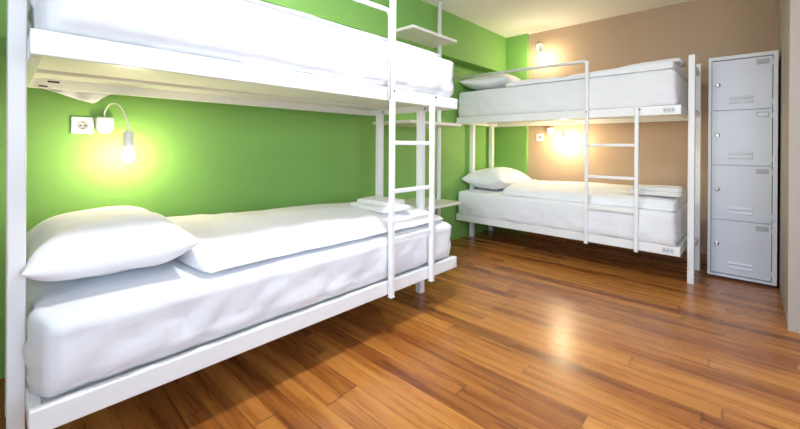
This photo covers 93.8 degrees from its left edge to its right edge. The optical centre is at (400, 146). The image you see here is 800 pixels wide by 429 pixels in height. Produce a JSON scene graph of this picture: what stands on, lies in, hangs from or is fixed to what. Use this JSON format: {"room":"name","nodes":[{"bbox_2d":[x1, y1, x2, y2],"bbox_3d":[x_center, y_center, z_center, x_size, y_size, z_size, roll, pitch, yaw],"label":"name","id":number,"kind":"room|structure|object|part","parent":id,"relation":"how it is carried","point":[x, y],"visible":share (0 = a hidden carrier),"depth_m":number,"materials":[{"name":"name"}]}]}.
{"room":"dormitory","nodes":[
{"label":"dormitory","id":0,"kind":"room"},
{"bbox_2d":[0,0,494,378],"bbox_3d":[-0.821,-0.178,2.835,0.150,2.459,5.970,0,0,43],"label":"wall","id":1,"kind":"structure","parent":0,"point":[191,157],"depth_m":2.33,"materials":[{"name":"green paint"}]},
{"bbox_2d":[71,117,93,133],"bbox_3d":[-1.601,-0.106,1.888,0.011,0.084,0.088,0,0,43],"label":"power socket","id":2,"kind":"object","parent":1,"relation":"attached to","point":[79,125],"visible":1,"depth_m":1.89,"materials":[{"name":"white plastic"}]},
{"bbox_2d":[95,103,134,161],"bbox_3d":[-1.457,-0.072,1.912,0.224,0.302,0.080,0,0,23],"label":"wall lamp","id":3,"kind":"object","parent":1,"relation":"attached to","point":[103,125],"visible":1,"depth_m":1.90,"materials":[{"name":"white plastic"}]},
{"bbox_3d":[-1.373,0.044,1.891,0.052,0.072,0.052,0,0,43],"label":"bulb","id":4,"kind":"part","parent":3,"relation":"part of","materials":[{"name":"white glass"}]},
{"bbox_2d":[259,0,505,73],"bbox_3d":[-0.706,-1.177,2.731,0.150,0.459,5.970,0,0,43],"label":"beam","id":5,"kind":"structure","parent":0,"point":[479,48],"depth_m":3.59,"materials":[{"name":"green paint"}]},
{"bbox_2d":[0,227,799,428],"bbox_3d":[0.957,1.124,1.159,5.050,0.120,6.270,0,0,43],"label":"floor","id":6,"kind":"structure","parent":0,"point":[527,330],"depth_m":1.85,"materials":[{"name":"laminate"}]},
{"bbox_2d":[5,0,457,428],"bbox_3d":[-0.653,-0.046,2.102,0.940,2.200,2.147,0,0,43],"label":"bunk bed","id":7,"kind":"object","parent":6,"relation":"on","point":[47,59],"visible":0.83,"depth_m":1.49,"materials":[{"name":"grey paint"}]},
{"bbox_3d":[-1.531,0.160,1.483,0.060,1.780,0.042,0,0,43],"label":"post","id":8,"kind":"part","parent":7,"relation":"part of","materials":[{"name":"white metal"}]},
{"bbox_3d":[-1.207,0.162,1.178,0.060,1.780,0.042,0,0,43],"label":"post","id":9,"kind":"part","parent":7,"relation":"part of","materials":[{"name":"white metal"}]},
{"bbox_3d":[-1.368,0.790,1.376,0.839,0.069,0.030,0,0,43],"label":"rail","id":10,"kind":"part","parent":7,"relation":"part of","materials":[{"name":"white metal"}]},
{"bbox_3d":[-1.362,-0.299,1.375,0.839,0.069,0.030,0,0,43],"label":"rail","id":11,"kind":"part","parent":7,"relation":"part of","materials":[{"name":"white metal"}]},
{"bbox_2d":[45,89,111,102],"bbox_3d":[-1.571,-0.284,1.845,0.020,0.135,0.381,0,0,43],"label":"sheet","id":12,"kind":"object","parent":7,"relation":"hanging from","point":[83,96],"visible":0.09,"depth_m":1.85,"materials":[{"name":"white fabric"}]},
{"bbox_3d":[-0.969,-0.300,2.429,0.030,0.073,2.105,0,0,43],"label":"rail","id":13,"kind":"part","parent":7,"relation":"part of","materials":[{"name":"white metal"}]},
{"bbox_3d":[-0.651,-0.307,2.131,0.838,0.032,2.043,0,0,43],"label":"panel","id":14,"kind":"part","parent":7,"relation":"part of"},
{"bbox_2d":[22,220,450,397],"bbox_3d":[-0.643,0.626,2.106,0.841,0.255,2.104,0,0,43],"label":"mattress","id":15,"kind":"object","parent":7,"relation":"on","point":[80,332],"visible":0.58,"depth_m":1.37,"materials":[{"name":"white fabric"}]},
{"bbox_2d":[21,206,201,280],"bbox_3d":[-1.222,0.382,1.552,0.768,0.239,0.513,0,0,43],"label":"pillow","id":16,"kind":"object","parent":15,"relation":"on","point":[102,241],"visible":0.98,"depth_m":1.34,"materials":[{"name":"white fabric"}]},
{"bbox_2d":[167,202,442,272],"bbox_3d":[-0.506,0.422,2.271,0.787,0.153,1.570,0,0,43],"label":"duvet","id":17,"kind":"object","parent":15,"relation":"on","point":[229,240],"visible":0.79,"depth_m":1.88,"materials":[{"name":"white fabric"}]},
{"bbox_2d":[349,201,410,212],"bbox_3d":[-0.143,0.398,2.546,0.244,0.035,0.387,0,0,-43],"label":"towel","id":18,"kind":"object","parent":17,"relation":"on","point":[398,207],"visible":0.61,"depth_m":2.44,"materials":[{"name":"white fabric"}]},
{"bbox_2d":[356,196,404,205],"bbox_3d":[-0.133,0.370,2.572,0.288,0.031,0.190,0,0,38],"label":"towel","id":19,"kind":"object","parent":18,"relation":"on","point":[377,200],"visible":0.88,"depth_m":2.53,"materials":[{"name":"white fabric"}]},
{"bbox_2d":[27,0,453,97],"bbox_3d":[-0.629,-0.475,2.110,0.844,0.278,2.110,0,0,43],"label":"mattress","id":20,"kind":"object","parent":7,"relation":"on","point":[239,31],"visible":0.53,"depth_m":1.51,"materials":[{"name":"white fabric"}]},
{"bbox_2d":[241,0,438,56],"bbox_3d":[-0.518,-0.634,2.261,0.775,0.042,1.550,0,0,43],"label":"duvet","id":21,"kind":"object","parent":20,"relation":"on","point":[256,2],"visible":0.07,"depth_m":1.89,"materials":[{"name":"white fabric"}]},
{"bbox_3d":[-0.341,0.793,1.835,0.030,0.073,2.105,0,0,43],"label":"rail","id":22,"kind":"part","parent":7,"relation":"part of","materials":[{"name":"white metal"}]},
{"bbox_3d":[-0.335,-0.296,1.833,0.030,0.073,2.105,0,0,43],"label":"rail","id":23,"kind":"part","parent":7,"relation":"part of","materials":[{"name":"white metal"}]},
{"bbox_3d":[-0.658,0.782,2.132,0.838,0.032,2.043,0,0,43],"label":"panel","id":24,"kind":"part","parent":7,"relation":"part of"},
{"bbox_3d":[-0.616,-0.517,1.612,0.202,0.494,1.459,0,0,43],"label":"guard rail","id":25,"kind":"part","parent":7,"relation":"part of","materials":[{"name":"white metal"}]},
{"bbox_3d":[-0.168,0.261,3.015,0.048,1.041,0.046,0,0,43],"label":"post","id":26,"kind":"part","parent":7,"relation":"part of","materials":[{"name":"white metal"}]},
{"bbox_3d":[0.059,-0.293,2.887,0.839,0.069,0.030,0,0,43],"label":"rail","id":27,"kind":"part","parent":7,"relation":"part of","materials":[{"name":"white metal"}]},
{"bbox_3d":[0.143,0.945,2.720,0.048,0.226,0.046,0,0,43],"label":"post","id":28,"kind":"part","parent":7,"relation":"part of","materials":[{"name":"white metal"}]},
{"bbox_3d":[0.147,0.263,2.720,0.048,1.041,0.046,0,0,43],"label":"post","id":29,"kind":"part","parent":7,"relation":"part of","materials":[{"name":"white metal"}]},
{"bbox_2d":[373,2,461,220],"bbox_3d":[0.170,-0.173,3.452,0.450,2.459,0.735,0,0,43],"label":"shelf unit","id":30,"kind":"object","parent":6,"relation":"on","point":[413,33],"visible":0.55,"depth_m":3.47,"materials":[{"name":"white plastic"}]},
{"bbox_3d":[0.170,-0.205,3.452,0.450,0.025,0.735,0,0,43],"label":"shelf","id":31,"kind":"part","parent":30,"relation":"part of","materials":[{"name":"white plastic"}]},
{"bbox_3d":[0.213,-0.988,3.390,0.290,0.025,0.630,0,0,43],"label":"shelf","id":32,"kind":"part","parent":30,"relation":"part of","materials":[{"name":"white plastic"}]},
{"bbox_3d":[0.167,0.532,3.454,0.450,0.025,0.730,0,0,43],"label":"shelf","id":33,"kind":"part","parent":30,"relation":"part of","materials":[{"name":"white plastic"}]},
{"bbox_2d":[454,54,701,283],"bbox_3d":[1.698,0.142,3.846,2.141,1.847,0.940,0,0,43],"label":"bunk bed","id":34,"kind":"object","parent":6,"relation":"on","point":[691,240],"visible":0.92,"depth_m":3.24,"materials":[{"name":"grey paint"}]},
{"bbox_3d":[0.847,0.947,4.425,0.046,0.226,0.048,0,0,43],"label":"post","id":35,"kind":"part","parent":34,"relation":"part of","materials":[{"name":"white metal"}]},
{"bbox_3d":[0.851,0.265,4.424,0.046,1.041,0.048,0,0,43],"label":"post","id":36,"kind":"part","parent":34,"relation":"part of","materials":[{"name":"white metal"}]},
{"bbox_3d":[0.956,-0.290,4.572,0.030,0.069,0.839,0,0,43],"label":"rail","id":37,"kind":"part","parent":34,"relation":"part of","materials":[{"name":"white metal"}]},
{"bbox_3d":[1.154,0.266,4.747,0.046,1.041,0.048,0,0,43],"label":"post","id":38,"kind":"part","parent":34,"relation":"part of","materials":[{"name":"white metal"}]},
{"bbox_3d":[1.131,-0.524,3.763,1.421,0.522,0.030,0,0,43],"label":"guard rail","id":39,"kind":"part","parent":34,"relation":"part of","materials":[{"name":"white metal"}]},
{"bbox_3d":[1.390,0.801,3.563,2.054,0.073,0.030,0,0,43],"label":"rail","id":40,"kind":"part","parent":34,"relation":"part of","materials":[{"name":"white metal"}]},
{"bbox_3d":[1.396,-0.288,3.562,2.054,0.073,0.030,0,0,43],"label":"rail","id":41,"kind":"part","parent":34,"relation":"part of","materials":[{"name":"white metal"}]},
{"bbox_2d":[458,188,686,246],"bbox_3d":[1.673,0.634,3.873,2.046,0.261,0.930,0,0,43],"label":"mattress","id":42,"kind":"object","parent":34,"relation":"on","point":[662,227],"visible":0.71,"depth_m":3.37,"materials":[{"name":"white fabric"}]},
{"bbox_2d":[461,167,530,188],"bbox_3d":[1.133,0.374,4.395,0.700,0.272,0.520,0,0,-44],"label":"pillow","id":43,"kind":"object","parent":42,"relation":"on","point":[495,177],"visible":0.91,"depth_m":4.19,"materials":[{"name":"white fabric"}]},
{"bbox_2d":[503,179,685,210],"bbox_3d":[1.871,0.441,3.717,1.489,0.128,0.801,0,0,43],"label":"duvet","id":44,"kind":"object","parent":42,"relation":"on","point":[598,193],"visible":0.8,"depth_m":3.47,"materials":[{"name":"white fabric"}]},
{"bbox_2d":[626,188,683,196],"bbox_3d":[2.158,0.380,3.170,0.365,0.040,0.302,0,0,43],"label":"towel","id":45,"kind":"object","parent":44,"relation":"on","point":[630,190],"visible":0.52,"depth_m":3.05,"materials":[{"name":"white fabric"}]},
{"bbox_2d":[633,184,683,192],"bbox_3d":[2.170,0.347,3.154,0.334,0.033,0.280,0,0,43],"label":"towel","id":46,"kind":"object","parent":45,"relation":"on","point":[664,188],"visible":0.91,"depth_m":3.06,"materials":[{"name":"white fabric"}]},
{"bbox_2d":[458,69,687,116],"bbox_3d":[1.679,-0.468,3.875,2.035,0.287,0.908,0,0,43],"label":"mattress","id":47,"kind":"object","parent":34,"relation":"on","point":[659,87],"visible":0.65,"depth_m":3.34,"materials":[{"name":"white fabric"}]},
{"bbox_2d":[459,74,520,90],"bbox_3d":[1.113,-0.730,4.334,0.580,0.204,0.700,0,0,40],"label":"pillow","id":48,"kind":"object","parent":47,"relation":"on","point":[497,80],"visible":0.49,"depth_m":4.09,"materials":[{"name":"white fabric"}]},
{"bbox_2d":[506,60,687,86],"bbox_3d":[1.882,-0.650,3.681,1.437,0.081,0.852,0,0,43],"label":"duvet","id":49,"kind":"object","parent":47,"relation":"on","point":[660,65],"visible":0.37,"depth_m":3.20,"materials":[{"name":"white fabric"}]},
{"bbox_2d":[642,58,685,66],"bbox_3d":[2.214,-0.694,3.163,0.286,0.035,0.303,0,0,43],"label":"towel","id":50,"kind":"object","parent":49,"relation":"on","point":[678,61],"visible":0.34,"depth_m":3.04,"materials":[{"name":"white fabric"}]},
{"bbox_3d":[1.694,-0.296,3.879,1.992,0.032,0.838,0,0,43],"label":"panel","id":51,"kind":"part","parent":34,"relation":"part of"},
{"bbox_3d":[1.992,-0.285,4.196,2.054,0.073,0.030,0,0,43],"label":"rail","id":52,"kind":"part","parent":34,"relation":"part of","materials":[{"name":"white metal"}]},
{"bbox_3d":[2.073,0.806,2.900,0.080,0.044,0.002,0,0,43],"label":"rating plate","id":53,"kind":"part","parent":34,"relation":"part of","materials":[{"name":"grey paint"}]},
{"bbox_3d":[2.079,-0.283,2.899,0.080,0.044,0.002,0,0,43],"label":"rating plate","id":54,"kind":"part","parent":34,"relation":"part of","materials":[{"name":"grey paint"}]},
{"bbox_3d":[2.425,0.809,3.187,0.030,0.069,0.839,0,0,43],"label":"rail","id":55,"kind":"part","parent":34,"relation":"part of","materials":[{"name":"white metal"}]},
{"bbox_3d":[2.431,-0.280,3.186,0.030,0.069,0.839,0,0,43],"label":"rail","id":56,"kind":"part","parent":34,"relation":"part of","materials":[{"name":"white metal"}]},
{"bbox_3d":[2.281,0.179,2.934,0.042,1.780,0.060,0,0,43],"label":"post","id":57,"kind":"part","parent":34,"relation":"part of","materials":[{"name":"white metal"}]},
{"bbox_3d":[2.589,0.181,3.262,0.042,1.780,0.060,0,0,43],"label":"post","id":58,"kind":"part","parent":34,"relation":"part of","materials":[{"name":"white metal"}]},
{"bbox_2d":[707,50,777,286],"bbox_3d":[2.846,0.172,3.123,0.406,1.800,0.487,0,0,43],"label":"tall cabinet","id":59,"kind":"object","parent":6,"relation":"on","point":[743,88],"visible":1,"depth_m":2.95,"materials":[{"name":"grey metal"}]},
{"bbox_3d":[2.694,0.811,2.971,0.354,0.433,0.015,0,0,43],"label":"door","id":60,"kind":"part","parent":59,"relation":"part of","materials":[{"name":"paint"}]},
{"bbox_3d":[2.697,0.371,2.970,0.354,0.436,0.015,0,0,43],"label":"door","id":61,"kind":"part","parent":59,"relation":"part of","materials":[{"name":"paint"}]},
{"bbox_3d":[2.699,-0.070,2.970,0.354,0.436,0.015,0,0,43],"label":"door","id":62,"kind":"part","parent":59,"relation":"part of","materials":[{"name":"paint"}]},
{"bbox_3d":[2.702,-0.493,2.969,0.354,0.401,0.015,0,0,43],"label":"door","id":63,"kind":"part","parent":59,"relation":"part of","materials":[{"name":"paint"}]},
{"bbox_2d":[494,34,528,232],"bbox_3d":[1.419,-0.167,4.793,0.435,2.459,0.050,0,0,43],"label":"wall pillar","id":64,"kind":"structure","parent":0,"point":[511,143],"depth_m":4.73,"materials":[{"name":"green paint"}]},
{"bbox_2d":[422,0,691,37],"bbox_3d":[0.972,-1.455,1.156,5.050,0.120,6.270,0,0,43],"label":"ceiling","id":65,"kind":"structure","parent":0,"point":[505,18],"depth_m":3.85,"materials":[{"name":"beige paint"}]},
{"bbox_2d":[528,0,778,253],"bbox_3d":[2.284,-0.161,4.117,2.922,2.459,0.150,0,0,43],"label":"wall","id":66,"kind":"structure","parent":0,"point":[706,29],"depth_m":3.81,"materials":[{"name":"beige paint"}]},
{"bbox_2d":[536,42,542,58],"bbox_3d":[1.660,-1.139,4.475,0.080,0.235,0.225,0,0,22],"label":"wall lamp","id":67,"kind":"object","parent":66,"relation":"attached to","point":[539,47],"visible":1,"depth_m":4.38,"materials":[{"name":"white plastic"}]},
{"bbox_2d":[536,134,543,140],"bbox_3d":[1.700,-0.111,4.555,0.088,0.084,0.011,0,0,43],"label":"power socket","id":68,"kind":"object","parent":66,"relation":"attached to","point":[540,137],"visible":1,"depth_m":4.55,"materials":[{"name":"white plastic"}]},
{"bbox_2d":[547,121,565,144],"bbox_3d":[1.817,-0.160,4.355,0.066,0.278,0.298,0,0,-16],"label":"wall lamp","id":69,"kind":"object","parent":66,"relation":"attached to","point":[550,131],"visible":0.98,"depth_m":4.24,"materials":[{"name":"white plastic"}]},
{"bbox_2d":[530,232,706,261],"bbox_3d":[2.381,1.034,3.908,2.182,0.070,0.014,0,0,43],"label":"baseboard","id":70,"kind":"structure","parent":66,"relation":"attached to","point":[703,257],"depth_m":3.59,"materials":[{"name":"brown wood"}]},
{"bbox_2d":[777,0,799,332],"bbox_3d":[3.556,-0.151,1.893,2.278,2.459,1.350,0,0,43],"label":"wall","id":71,"kind":"structure","parent":0,"point":[788,184],"depth_m":2.18,"materials":[{"name":"beige paint"}]}
]}

